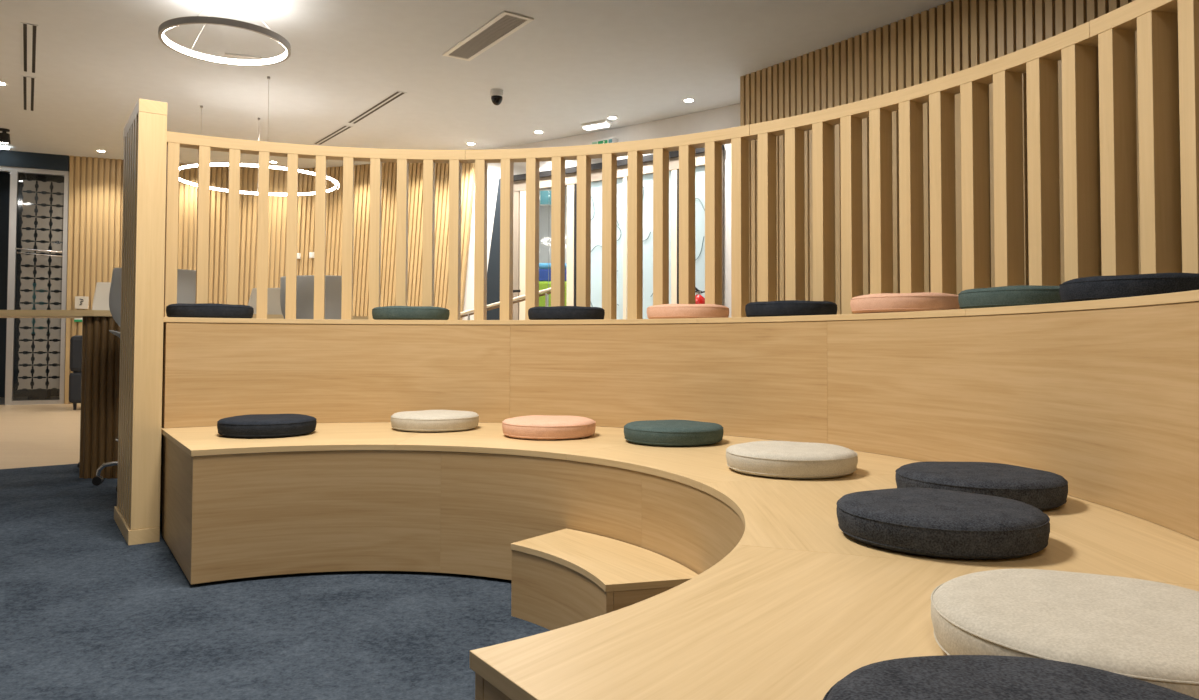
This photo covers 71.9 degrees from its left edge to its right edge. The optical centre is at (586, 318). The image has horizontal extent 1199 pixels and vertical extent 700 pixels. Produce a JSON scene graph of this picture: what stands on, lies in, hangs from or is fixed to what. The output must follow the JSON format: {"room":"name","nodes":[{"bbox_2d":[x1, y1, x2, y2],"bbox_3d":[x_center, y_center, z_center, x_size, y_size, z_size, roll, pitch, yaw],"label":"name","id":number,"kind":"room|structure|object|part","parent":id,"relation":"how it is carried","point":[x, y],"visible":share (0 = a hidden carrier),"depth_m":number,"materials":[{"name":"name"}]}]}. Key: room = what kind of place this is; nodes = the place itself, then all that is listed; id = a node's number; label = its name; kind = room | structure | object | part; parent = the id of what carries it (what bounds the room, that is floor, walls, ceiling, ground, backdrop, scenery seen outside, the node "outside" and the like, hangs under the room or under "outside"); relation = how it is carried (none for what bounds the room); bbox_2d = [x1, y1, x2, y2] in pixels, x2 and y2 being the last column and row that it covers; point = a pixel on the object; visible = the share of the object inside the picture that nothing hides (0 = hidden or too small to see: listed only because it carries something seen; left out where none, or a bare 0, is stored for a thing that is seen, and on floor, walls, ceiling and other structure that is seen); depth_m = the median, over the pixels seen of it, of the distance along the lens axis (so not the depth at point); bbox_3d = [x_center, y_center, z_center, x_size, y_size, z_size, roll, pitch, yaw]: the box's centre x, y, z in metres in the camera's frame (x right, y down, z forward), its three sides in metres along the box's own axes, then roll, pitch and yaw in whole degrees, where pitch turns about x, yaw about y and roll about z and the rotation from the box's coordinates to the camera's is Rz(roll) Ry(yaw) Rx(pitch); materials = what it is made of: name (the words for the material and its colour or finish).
{"room":"office lounge","nodes":[
{"label":"office lounge","id":0,"kind":"room"},
{"bbox_2d":[0,396,80,468],"bbox_3d":[-2.206,0.958,4.724,16.406,0.056,18.500,0,-2,0],"label":"floor","id":1,"kind":"structure","parent":0,"point":[35,435],"depth_m":7.11,"materials":[{"name":"brown wood"}]},
{"bbox_2d":[27,283,51,399],"bbox_3d":[-7.587,0.313,11.486,0.220,1.594,0.340,1,-2,-26],"label":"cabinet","id":2,"kind":"object","parent":1,"relation":"on","point":[39,393],"visible":0.47,"depth_m":11.34,"materials":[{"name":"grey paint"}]},
{"bbox_2d":[69,335,81,409],"bbox_3d":[-5.785,0.644,10.001,0.640,0.870,0.660,1,-2,-12],"label":"armchair","id":3,"kind":"object","parent":1,"relation":"on","point":[75,341],"visible":0.16,"depth_m":9.63,"materials":[{"name":"fabric"}]},
{"bbox_3d":[-5.786,0.819,9.996,0.640,0.360,0.660,1,-2,-12],"label":"seat","id":4,"kind":"part","parent":3,"relation":"part of","materials":[{"name":"grey fabric"}]},
{"bbox_3d":[-6.000,0.422,9.962,0.200,0.430,0.660,1,-2,-12],"label":"backrest","id":5,"kind":"part","parent":3,"relation":"part of","materials":[{"name":"grey fabric"}]},
{"bbox_2d":[460,288,550,319],"bbox_3d":[-0.876,0.354,9.243,1.394,1.437,0.098,-1,-2,26],"label":"handrail","id":6,"kind":"object","parent":1,"relation":"on","point":[518,298],"visible":0.4,"depth_m":9.22,"materials":[{"name":"brown wood"}]},
{"bbox_3d":[-0.439,0.395,9.032,0.100,1.345,0.098,0,-2,0],"label":"post","id":7,"kind":"part","parent":6,"relation":"part of","materials":[{"name":"wood"}]},
{"bbox_2d":[539,263,566,306],"bbox_3d":[-0.461,0.202,10.899,0.480,1.840,0.400,0,-2,0],"label":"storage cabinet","id":8,"kind":"object","parent":1,"relation":"on","point":[543,267],"visible":0.02,"depth_m":10.74,"materials":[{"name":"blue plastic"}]},
{"bbox_2d":[513,145,723,319],"bbox_3d":[0.231,-0.336,9.200,2.903,2.820,0.238,-1,-2,35],"label":"glass panel","id":9,"kind":"object","parent":1,"relation":"on","point":[519,196],"visible":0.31,"depth_m":9.14,"materials":[{"name":"glass"}]},
{"bbox_3d":[-0.448,-0.277,9.728,0.585,2.530,0.015,-1,-2,34],"label":"glass pane","id":10,"kind":"part","parent":9,"relation":"part of","materials":[{"name":"white"}]},
{"bbox_3d":[0.170,-0.288,9.293,0.638,2.530,0.015,-1,-2,36],"label":"glass pane","id":11,"kind":"part","parent":9,"relation":"part of","materials":[{"name":"white"}]},
{"bbox_3d":[0.245,-1.617,9.251,2.900,0.125,0.156,-1,-2,36],"label":"header rail","id":12,"kind":"part","parent":9,"relation":"part of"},
{"bbox_3d":[0.689,-0.298,8.899,0.579,2.530,0.014,-1,-2,38],"label":"glass pane","id":13,"kind":"part","parent":9,"relation":"part of","materials":[{"name":"white"}]},
{"bbox_2d":[695,287,704,303],"bbox_3d":[1.107,-0.076,8.305,0.187,0.554,0.231,1,-2,-27],"label":"fire extinguisher","id":14,"kind":"object","parent":9,"relation":"attached to","point":[699,299],"visible":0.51,"depth_m":8.22,"materials":[{"name":"red metal"}]},
{"bbox_3d":[1.172,-0.308,8.508,0.458,2.530,0.014,-1,-2,40],"label":"glass pane","id":15,"kind":"part","parent":9,"relation":"part of","materials":[{"name":"white"}]},
{"bbox_2d":[64,156,474,403],"bbox_3d":[-4.004,-0.489,10.924,5.352,3.200,0.956,0,-2,4],"label":"wall","id":16,"kind":"structure","parent":0,"point":[390,172],"depth_m":10.99,"materials":[{"name":"brown wood"}]},
{"bbox_2d":[0,166,68,404],"bbox_3d":[-8.221,-0.431,9.962,3.340,3.000,0.060,1,-2,-26],"label":"window","id":17,"kind":"structure","parent":16,"relation":"in","point":[9,376],"depth_m":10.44,"materials":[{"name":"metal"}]},
{"bbox_2d":[13,174,63,400],"bbox_3d":[-6.971,-0.406,10.518,0.505,2.890,0.084,1,-2,-26],"label":"lattice screen","id":18,"kind":"object","parent":17,"relation":"attached to","point":[28,185],"visible":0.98,"depth_m":10.55,"materials":[{"name":"white metal"}]},
{"bbox_2d":[0,150,69,170],"bbox_3d":[-8.222,-2.030,10.017,3.335,0.200,0.120,1,-2,-26],"label":"trim","id":19,"kind":"structure","parent":16,"relation":"attached to","point":[8,158],"depth_m":10.52,"materials":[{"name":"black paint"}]},
{"bbox_2d":[74,318,82,321],"bbox_3d":[-6.543,0.005,10.649,0.090,0.080,0.028,1,-2,-22],"label":"sign","id":20,"kind":"object","parent":16,"relation":"attached to","point":[75,319],"visible":0.57,"depth_m":10.64,"materials":[{"name":"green plastic"}]},
{"bbox_2d":[75,296,88,308],"bbox_3d":[-6.511,-0.205,10.665,0.150,0.160,0.034,1,-2,-22],"label":"notice","id":21,"kind":"object","parent":16,"relation":"attached to","point":[81,302],"visible":1,"depth_m":10.66,"materials":[{"name":"white paper"}]},
{"bbox_2d":[309,252,313,257],"bbox_3d":[-3.761,-0.867,11.317,0.070,0.080,0.028,0,-2,9],"label":"wall switch","id":22,"kind":"object","parent":16,"relation":"attached to","point":[311,254],"visible":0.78,"depth_m":11.30,"materials":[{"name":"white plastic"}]},
{"bbox_2d":[0,464,550,699],"bbox_3d":[-2.003,0.837,1.381,15.800,0.004,11.610,0,-2,0],"label":"floor","id":23,"kind":"structure","parent":0,"point":[86,613],"depth_m":2.35,"materials":[{"name":"blue carpet"}]},
{"bbox_2d":[77,282,110,467],"bbox_3d":[-2.954,0.349,5.408,0.621,1.189,0.621,1,-2,-32],"label":"office chair","id":24,"kind":"object","parent":23,"relation":"on","point":[102,290],"visible":0.06,"depth_m":5.49,"materials":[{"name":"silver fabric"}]},
{"bbox_3d":[-3.066,-0.045,5.578,0.464,0.393,0.116,1,-2,-32],"label":"backrest","id":25,"kind":"part","parent":24,"relation":"part of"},
{"bbox_2d":[114,98,166,545],"bbox_3d":[-1.910,0.013,3.543,0.121,1.770,0.590,1,-2,-34],"label":"column","id":26,"kind":"structure","parent":23,"relation":"on","point":[137,510],"depth_m":3.32,"materials":[{"name":"brown wood"}]},
{"bbox_2d":[92,268,195,490],"bbox_3d":[-2.428,0.329,4.669,0.621,1.189,0.621,1,-2,-22],"label":"office chair","id":27,"kind":"object","parent":23,"relation":"on","point":[186,279],"visible":0.1,"depth_m":4.52,"materials":[{"name":"grey fabric"}]},
{"bbox_3d":[-2.577,0.831,4.609,0.281,0.086,0.036,1,-2,-13],"label":"leg","id":28,"kind":"part","parent":27,"relation":"part of","materials":[{"name":"silver metal"}]},
{"bbox_3d":[-2.418,0.111,4.687,0.506,0.098,0.416,1,-2,-22],"label":"seat","id":29,"kind":"part","parent":27,"relation":"part of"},
{"bbox_3d":[-2.341,-0.074,4.505,0.464,0.393,0.116,1,-2,-22],"label":"backrest","id":30,"kind":"part","parent":27,"relation":"part of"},
{"bbox_2d":[0,310,368,478],"bbox_3d":[-2.783,0.457,5.339,3.798,0.981,0.982,1,-2,-19],"label":"table","id":31,"kind":"object","parent":23,"relation":"on","point":[100,371],"visible":0.25,"depth_m":4.84,"materials":[{"name":"brown wood"}]},
{"bbox_2d":[248,288,282,314],"bbox_3d":[-2.260,0.363,5.797,0.621,1.189,0.621,0,-2,8],"label":"high chair","id":32,"kind":"object","parent":23,"relation":"on","point":[273,295],"visible":0.02,"depth_m":6.04,"materials":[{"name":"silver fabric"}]},
{"bbox_2d":[280,275,341,318],"bbox_3d":[-1.611,0.346,5.137,0.621,1.189,0.621,0,-2,12],"label":"high chair","id":33,"kind":"object","parent":23,"relation":"on","point":[305,283],"visible":0.09,"depth_m":4.92,"materials":[{"name":"grey fabric"}]},
{"bbox_2d":[511,528,697,629],"bbox_3d":[0.035,0.763,2.299,0.295,0.211,0.651,1,-2,-33],"label":"step","id":34,"kind":"structure","parent":23,"relation":"on","point":[565,577],"depth_m":2.26,"materials":[{"name":"brown wood"}]},
{"bbox_3d":[0.176,0.766,2.059,0.231,0.192,0.018,1,-2,-15],"label":"panel","id":35,"kind":"part","parent":34,"relation":"part of","materials":[{"name":"brown wood"}]},
{"bbox_2d":[160,290,1198,539],"bbox_3d":[0.297,0.425,2.488,2.413,0.899,4.834,1,-2,-33],"label":"bench","id":36,"kind":"object","parent":23,"relation":"on","point":[1102,396],"visible":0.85,"depth_m":2.89,"materials":[{"name":"brown wood"}]},
{"bbox_3d":[0.306,0.435,2.493,2.392,0.879,4.833,1,-2,-33],"label":"panel","id":37,"kind":"part","parent":36,"relation":"part of","materials":[{"name":"brown wood"}]},
{"bbox_3d":[-1.872,0.238,3.627,0.020,0.431,0.547,1,-2,-33],"label":"panel","id":38,"kind":"part","parent":36,"relation":"part of","materials":[{"name":"brown wood"}]},
{"bbox_2d":[166,303,253,317],"bbox_3d":[-1.684,-0.030,3.704,0.357,0.066,0.357,0,-2,0],"label":"seat cushion","id":39,"kind":"object","parent":36,"relation":"on","point":[203,310],"visible":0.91,"depth_m":3.56,"materials":[{"name":"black fabric"}]},
{"bbox_3d":[-1.042,0.239,3.582,1.421,0.431,0.158,1,-2,-11],"label":"panel","id":40,"kind":"part","parent":36,"relation":"part of","materials":[{"name":"brown wood"}]},
{"bbox_2d":[372,306,449,319],"bbox_3d":[-0.825,-0.022,3.891,0.357,0.066,0.357,0,-2,-7],"label":"seat cushion","id":41,"kind":"object","parent":36,"relation":"on","point":[386,312],"visible":0.94,"depth_m":3.74,"materials":[{"name":"teal fabric"}]},
{"bbox_2d":[528,306,604,319],"bbox_3d":[-0.095,-0.021,3.852,0.357,0.066,0.357,1,-2,-15],"label":"seat cushion","id":42,"kind":"object","parent":36,"relation":"on","point":[541,312],"visible":0.87,"depth_m":3.70,"materials":[{"name":"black fabric"}]},
{"bbox_3d":[0.291,0.236,3.305,1.421,0.431,0.158,-1,-2,34],"label":"panel","id":43,"kind":"part","parent":36,"relation":"part of","materials":[{"name":"brown wood"}]},
{"bbox_2d":[164,0,1198,319],"bbox_3d":[0.284,-0.459,2.505,2.380,0.868,4.766,1,-2,-34],"label":"slatted screen","id":44,"kind":"object","parent":36,"relation":"on","point":[1154,21],"visible":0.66,"depth_m":3.25,"materials":[{"name":"brown wood"}]},
{"bbox_3d":[-1.319,-0.828,4.058,1.470,0.050,0.198,1,-2,-16],"label":"rail","id":45,"kind":"part","parent":44,"relation":"part of","materials":[{"name":"brown wood"}]},
{"bbox_3d":[0.090,-0.825,3.997,1.470,0.050,0.198,0,-2,20],"label":"rail","id":46,"kind":"part","parent":44,"relation":"part of","materials":[{"name":"brown wood"}]},
{"bbox_3d":[1.195,-0.847,3.119,0.198,0.050,1.470,1,-2,-34],"label":"rail","id":47,"kind":"part","parent":44,"relation":"part of","materials":[{"name":"brown wood"}]},
{"bbox_3d":[1.574,-0.886,1.761,0.198,0.050,1.470,0,-2,2],"label":"rail","id":48,"kind":"part","parent":44,"relation":"part of","materials":[{"name":"brown wood"}]},
{"bbox_2d":[647,304,728,318],"bbox_3d":[0.441,-0.026,3.600,0.357,0.066,0.357,1,-2,-22],"label":"seat cushion","id":49,"kind":"object","parent":36,"relation":"on","point":[664,311],"visible":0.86,"depth_m":3.45,"materials":[{"name":"pink fabric"}]},
{"bbox_2d":[745,300,836,316],"bbox_3d":[0.816,-0.034,3.299,0.357,0.066,0.357,1,-2,-30],"label":"seat cushion","id":50,"kind":"object","parent":36,"relation":"on","point":[785,307],"visible":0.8,"depth_m":3.15,"materials":[{"name":"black fabric"}]},
{"bbox_2d":[850,292,960,313],"bbox_3d":[1.079,-0.048,2.794,0.357,0.066,0.357,1,-2,-37],"label":"seat cushion","id":51,"kind":"object","parent":36,"relation":"on","point":[927,301],"visible":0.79,"depth_m":2.64,"materials":[{"name":"pink fabric"}]},
{"bbox_2d":[958,285,1062,308],"bbox_3d":[1.292,-0.057,2.443,0.357,0.066,0.357,2,-2,-44],"label":"seat cushion","id":52,"kind":"object","parent":36,"relation":"on","point":[1018,295],"visible":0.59,"depth_m":2.31,"materials":[{"name":"teal fabric"}]},
{"bbox_3d":[1.042,0.205,2.171,0.158,0.431,1.421,1,-2,-11],"label":"panel","id":53,"kind":"part","parent":36,"relation":"part of","materials":[{"name":"brown wood"}]},
{"bbox_2d":[1059,273,1198,302],"bbox_3d":[1.367,-0.069,2.033,0.357,0.066,0.357,-1,-2,38],"label":"seat cushion","id":54,"kind":"object","parent":36,"relation":"on","point":[1115,286],"visible":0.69,"depth_m":1.91,"materials":[{"name":"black fabric"}]},
{"bbox_2d":[161,422,1198,699],"bbox_3d":[0.065,0.646,2.328,1.863,0.446,3.729,1,-2,-33],"label":"bench","id":55,"kind":"object","parent":23,"relation":"on","point":[782,603],"visible":0.73,"depth_m":2.17,"materials":[{"name":"brown wood"}]},
{"bbox_3d":[-1.504,0.667,3.047,0.020,0.413,0.796,1,-2,-33],"label":"panel","id":56,"kind":"part","parent":55,"relation":"part of","materials":[{"name":"brown wood"}]},
{"bbox_2d":[217,414,316,437],"bbox_3d":[-1.225,0.410,3.182,0.357,0.066,0.357,-1,-2,31],"label":"seat cushion","id":57,"kind":"object","parent":55,"relation":"on","point":[252,425],"visible":1,"depth_m":3.05,"materials":[{"name":"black fabric"}]},
{"bbox_3d":[-0.901,0.662,2.811,0.811,0.413,0.098,1,-2,-11],"label":"panel","id":58,"kind":"part","parent":55,"relation":"part of","materials":[{"name":"brown wood"}]},
{"bbox_2d":[391,410,478,431],"bbox_3d":[-0.623,0.418,3.401,0.357,0.066,0.357,-1,-2,23],"label":"seat cushion","id":59,"kind":"object","parent":55,"relation":"on","point":[423,420],"visible":1,"depth_m":3.26,"materials":[{"name":"beige fabric"}]},
{"bbox_3d":[0.133,0.619,1.250,0.098,0.413,0.811,-1,-2,34],"label":"panel","id":60,"kind":"part","parent":55,"relation":"part of","materials":[{"name":"brown wood"}]},
{"bbox_3d":[0.114,0.600,0.603,0.020,0.413,0.796,1,-2,-34],"label":"panel","id":61,"kind":"part","parent":55,"relation":"part of","materials":[{"name":"brown wood"}]},
{"bbox_3d":[-0.143,0.660,2.654,0.811,0.413,0.098,-1,-2,34],"label":"panel","id":62,"kind":"part","parent":55,"relation":"part of","materials":[{"name":"brown wood"}]},
{"bbox_2d":[502,415,595,439],"bbox_3d":[-0.144,0.412,3.155,0.357,0.066,0.357,0,-2,16],"label":"seat cushion","id":63,"kind":"object","parent":55,"relation":"on","point":[538,427],"visible":1,"depth_m":3.02,"materials":[{"name":"pink fabric"}]},
{"bbox_2d":[624,420,723,445],"bbox_3d":[0.312,0.409,2.975,0.357,0.066,0.357,0,-2,9],"label":"seat cushion","id":64,"kind":"object","parent":55,"relation":"on","point":[648,432],"visible":1,"depth_m":2.84,"materials":[{"name":"teal fabric"}]},
{"bbox_3d":[0.284,0.642,2.009,0.098,0.413,0.811,1,-2,-11],"label":"panel","id":65,"kind":"part","parent":55,"relation":"part of","materials":[{"name":"brown wood"}]},
{"bbox_2d":[726,441,857,478],"bbox_3d":[0.571,0.390,2.311,0.357,0.066,0.357,0,-2,1],"label":"seat cushion","id":66,"kind":"object","parent":55,"relation":"on","point":[777,459],"visible":1,"depth_m":2.18,"materials":[{"name":"beige fabric"}]},
{"bbox_2d":[836,488,1049,558],"bbox_3d":[0.643,0.367,1.511,0.357,0.066,0.357,1,-2,-14],"label":"seat cushion","id":67,"kind":"object","parent":55,"relation":"on","point":[941,523],"visible":1,"depth_m":1.39,"materials":[{"name":"grey fabric"}]},
{"bbox_2d":[895,461,1067,509],"bbox_3d":[0.899,0.379,1.900,0.357,0.066,0.357,0,-2,-6],"label":"seat cushion","id":68,"kind":"object","parent":55,"relation":"on","point":[1043,490],"visible":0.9,"depth_m":1.79,"materials":[{"name":"grey fabric"}]},
{"bbox_2d":[823,655,1198,699],"bbox_3d":[0.358,0.340,0.619,0.357,0.066,0.357,1,-2,-28],"label":"seat cushion","id":69,"kind":"object","parent":55,"relation":"on","point":[942,677],"visible":1,"depth_m":0.71,"materials":[{"name":"grey fabric"}]},
{"bbox_2d":[931,569,1198,698],"bbox_3d":[0.575,0.349,0.913,0.357,0.066,0.357,1,-2,-21],"label":"seat cushion","id":70,"kind":"object","parent":55,"relation":"on","point":[1144,630],"visible":0.89,"depth_m":0.88,"materials":[{"name":"beige fabric"}]},
{"bbox_2d":[0,0,952,175],"bbox_3d":[-1.992,-2.287,4.819,16.000,0.050,18.500,0,-2,0],"label":"ceiling","id":71,"kind":"structure","parent":0,"point":[578,62],"depth_m":7.17,"materials":[{"name":"paint"}]},
{"bbox_2d":[0,145,8,149],"bbox_3d":[-7.734,-2.116,9.920,1.330,0.030,0.080,1,-2,-26],"label":"recessed light","id":72,"kind":"object","parent":71,"relation":"in","point":[1,146],"visible":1,"depth_m":10.16,"materials":[{"name":"white"}]},
{"bbox_2d":[0,128,10,144],"bbox_3d":[-6.593,-2.064,9.364,0.120,0.160,0.120,0,-2,0],"label":"ceiling spotlight","id":73,"kind":"object","parent":71,"relation":"attached to","point":[4,136],"visible":1,"depth_m":9.34,"materials":[{"name":"black paint"}]},
{"bbox_2d":[18,173,26,181],"bbox_3d":[-7.927,-2.003,11.610,0.120,0.160,0.120,0,-2,0],"label":"ceiling spotlight","id":74,"kind":"object","parent":71,"relation":"attached to","point":[21,176],"visible":0.47,"depth_m":11.57,"materials":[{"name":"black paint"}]},
{"bbox_2d":[22,76,35,111],"bbox_3d":[-5.428,-2.177,8.047,0.108,0.004,1.328,1,-2,-34],"label":"ceiling vent","id":75,"kind":"object","parent":71,"relation":"in","point":[28,83],"visible":1,"depth_m":8.00,"materials":[{"name":"metal"}]},
{"bbox_2d":[21,22,37,73],"bbox_3d":[-4.588,-2.210,6.812,0.108,0.004,1.364,1,-2,-34],"label":"ceiling vent","id":76,"kind":"object","parent":71,"relation":"in","point":[29,32],"visible":1,"depth_m":6.74,"materials":[{"name":"metal"}]},
{"bbox_2d":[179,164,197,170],"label":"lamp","id":77,"kind":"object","parent":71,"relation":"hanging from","point":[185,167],"depth_m":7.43,"materials":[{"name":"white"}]},
{"bbox_2d":[200,105,202,134],"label":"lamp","id":78,"kind":"object","parent":71,"relation":"hanging from","point":[201,106],"depth_m":8.40,"materials":[{"name":"white metal"}]},
{"bbox_2d":[158,0,290,65],"bbox_3d":[-2.493,-2.062,5.733,0.840,0.351,0.840,0,-2,0],"label":"lamp","id":79,"kind":"object","parent":71,"relation":"hanging from","point":[164,26],"visible":1,"depth_m":5.64,"materials":[{"name":"white"}]},
{"bbox_2d":[162,27,287,64],"bbox_3d":[-2.494,-1.908,5.728,0.796,0.038,0.796,0,-2,0],"label":"diffuser","id":80,"kind":"object","parent":79,"relation":"attached to","point":[261,30],"depth_m":5.94,"materials":[{"name":"white plastic"}]},
{"bbox_2d":[225,53,261,58],"bbox_3d":[-2.873,-2.197,6.926,0.285,0.012,0.030,1,-2,-18],"label":"ceiling vent","id":81,"kind":"object","parent":71,"relation":"in","point":[226,54],"visible":0.93,"depth_m":6.92,"materials":[{"name":"white plastic"}]},
{"bbox_2d":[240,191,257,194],"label":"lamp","id":82,"kind":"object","parent":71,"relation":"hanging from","point":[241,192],"depth_m":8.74,"materials":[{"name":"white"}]},
{"bbox_2d":[240,155,258,167],"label":"lamp","id":83,"kind":"object","parent":71,"relation":"hanging from","point":[241,164],"depth_m":7.37,"materials":[{"name":"white plastic"}]},
{"bbox_2d":[179,163,338,185],"bbox_3d":[-3.216,-1.345,8.092,1.522,0.024,1.522,0,-2,0],"label":"diffuser","id":84,"kind":"object","parent":83,"relation":"attached to","point":[185,167],"depth_m":7.47,"materials":[{"name":"white plastic"}]},
{"bbox_2d":[267,76,269,112],"label":"cable","id":85,"kind":"object","parent":71,"relation":"hanging from","point":[268,77],"depth_m":7.47,"materials":[{"name":"white metal"}]},
{"bbox_2d":[313,125,352,144],"bbox_3d":[-2.953,-2.123,9.596,0.104,0.004,1.068,1,-2,-36],"label":"ceiling vent","id":86,"kind":"object","parent":71,"relation":"in","point":[343,128],"visible":1,"depth_m":9.55,"materials":[{"name":"metal"}]},
{"bbox_2d":[346,91,406,123],"bbox_3d":[-2.173,-2.153,8.481,0.104,0.004,1.408,1,-2,-35],"label":"ceiling vent","id":87,"kind":"object","parent":71,"relation":"in","point":[396,94],"visible":1,"depth_m":8.41,"materials":[{"name":"metal"}]},
{"bbox_2d":[442,11,533,60],"bbox_3d":[-0.793,-2.203,6.492,0.250,0.012,1.094,1,-2,-34],"label":"ceiling vent","id":88,"kind":"object","parent":71,"relation":"in","point":[506,23],"visible":1,"depth_m":6.44,"materials":[{"name":"white plastic"}]},
{"bbox_2d":[490,89,502,104],"bbox_3d":[-0.853,-2.098,7.865,0.124,0.141,0.124,0,-2,0],"label":"dome camera","id":89,"kind":"object","parent":71,"relation":"attached to","point":[496,95],"visible":1,"depth_m":7.82,"materials":[{"name":"white plastic"}]},
{"bbox_2d":[539,190,550,205],"bbox_3d":[-0.494,-1.806,10.657,0.220,0.700,0.024,0,-2,0],"label":"panel","id":90,"kind":"object","parent":71,"relation":"hanging from","point":[545,195],"visible":0.53,"depth_m":10.64,"materials":[{"name":"teal glass"}]},
{"bbox_2d":[581,120,611,129],"bbox_3d":[0.107,-2.105,9.015,0.320,0.055,0.120,-1,-2,34],"label":"emergency light","id":91,"kind":"object","parent":71,"relation":"attached to","point":[603,123],"visible":1,"depth_m":8.96,"materials":[{"name":"white plastic"}]},
{"bbox_2d":[607,116,618,118],"bbox_3d":[0.277,-2.135,8.796,0.128,0.006,0.128,0,-2,0],"label":"recessed light","id":92,"kind":"object","parent":71,"relation":"in","point":[608,117],"visible":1,"depth_m":8.78,"materials":[{"name":"white"}]},
{"bbox_2d":[682,98,694,101],"bbox_3d":[1.007,-2.151,8.157,0.128,0.006,0.128,0,-2,0],"label":"recessed light","id":93,"kind":"object","parent":71,"relation":"in","point":[686,99],"visible":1,"depth_m":8.15,"materials":[{"name":"white plastic"}]},
{"bbox_2d":[539,187,566,262],"bbox_3d":[0.826,-0.437,12.168,6.403,3.200,0.111,0,-2,20],"label":"wall","id":94,"kind":"structure","parent":0,"point":[544,211],"depth_m":12.67,"materials":[{"name":"white paint"}]},
{"bbox_2d":[462,103,739,319],"bbox_3d":[0.345,-0.529,9.083,6.005,3.200,0.351,-1,-2,37],"label":"wall","id":95,"kind":"structure","parent":0,"point":[725,117],"depth_m":8.99,"materials":[{"name":"paint"}]},
{"bbox_2d":[487,178,500,319],"bbox_3d":[-1.172,-0.332,10.147,0.566,2.860,0.061,-1,-2,30],"label":"wall panel","id":96,"kind":"object","parent":95,"relation":"attached to","point":[493,272],"visible":0.21,"depth_m":10.09,"materials":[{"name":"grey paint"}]},
{"bbox_2d":[592,137,617,143],"bbox_3d":[0.201,-1.920,9.249,0.290,0.160,0.127,-1,-2,37],"label":"exit sign","id":97,"kind":"object","parent":95,"relation":"attached to","point":[612,139],"visible":0.38,"depth_m":9.19,"materials":[{"name":"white plastic"}]},
{"bbox_2d":[740,0,1181,314],"bbox_3d":[3.242,-0.686,3.393,0.954,3.200,8.800,1,-2,-19],"label":"slatted wall","id":98,"kind":"structure","parent":0,"point":[955,36],"depth_m":6.11,"materials":[{"name":"brown wood"}]}
]}

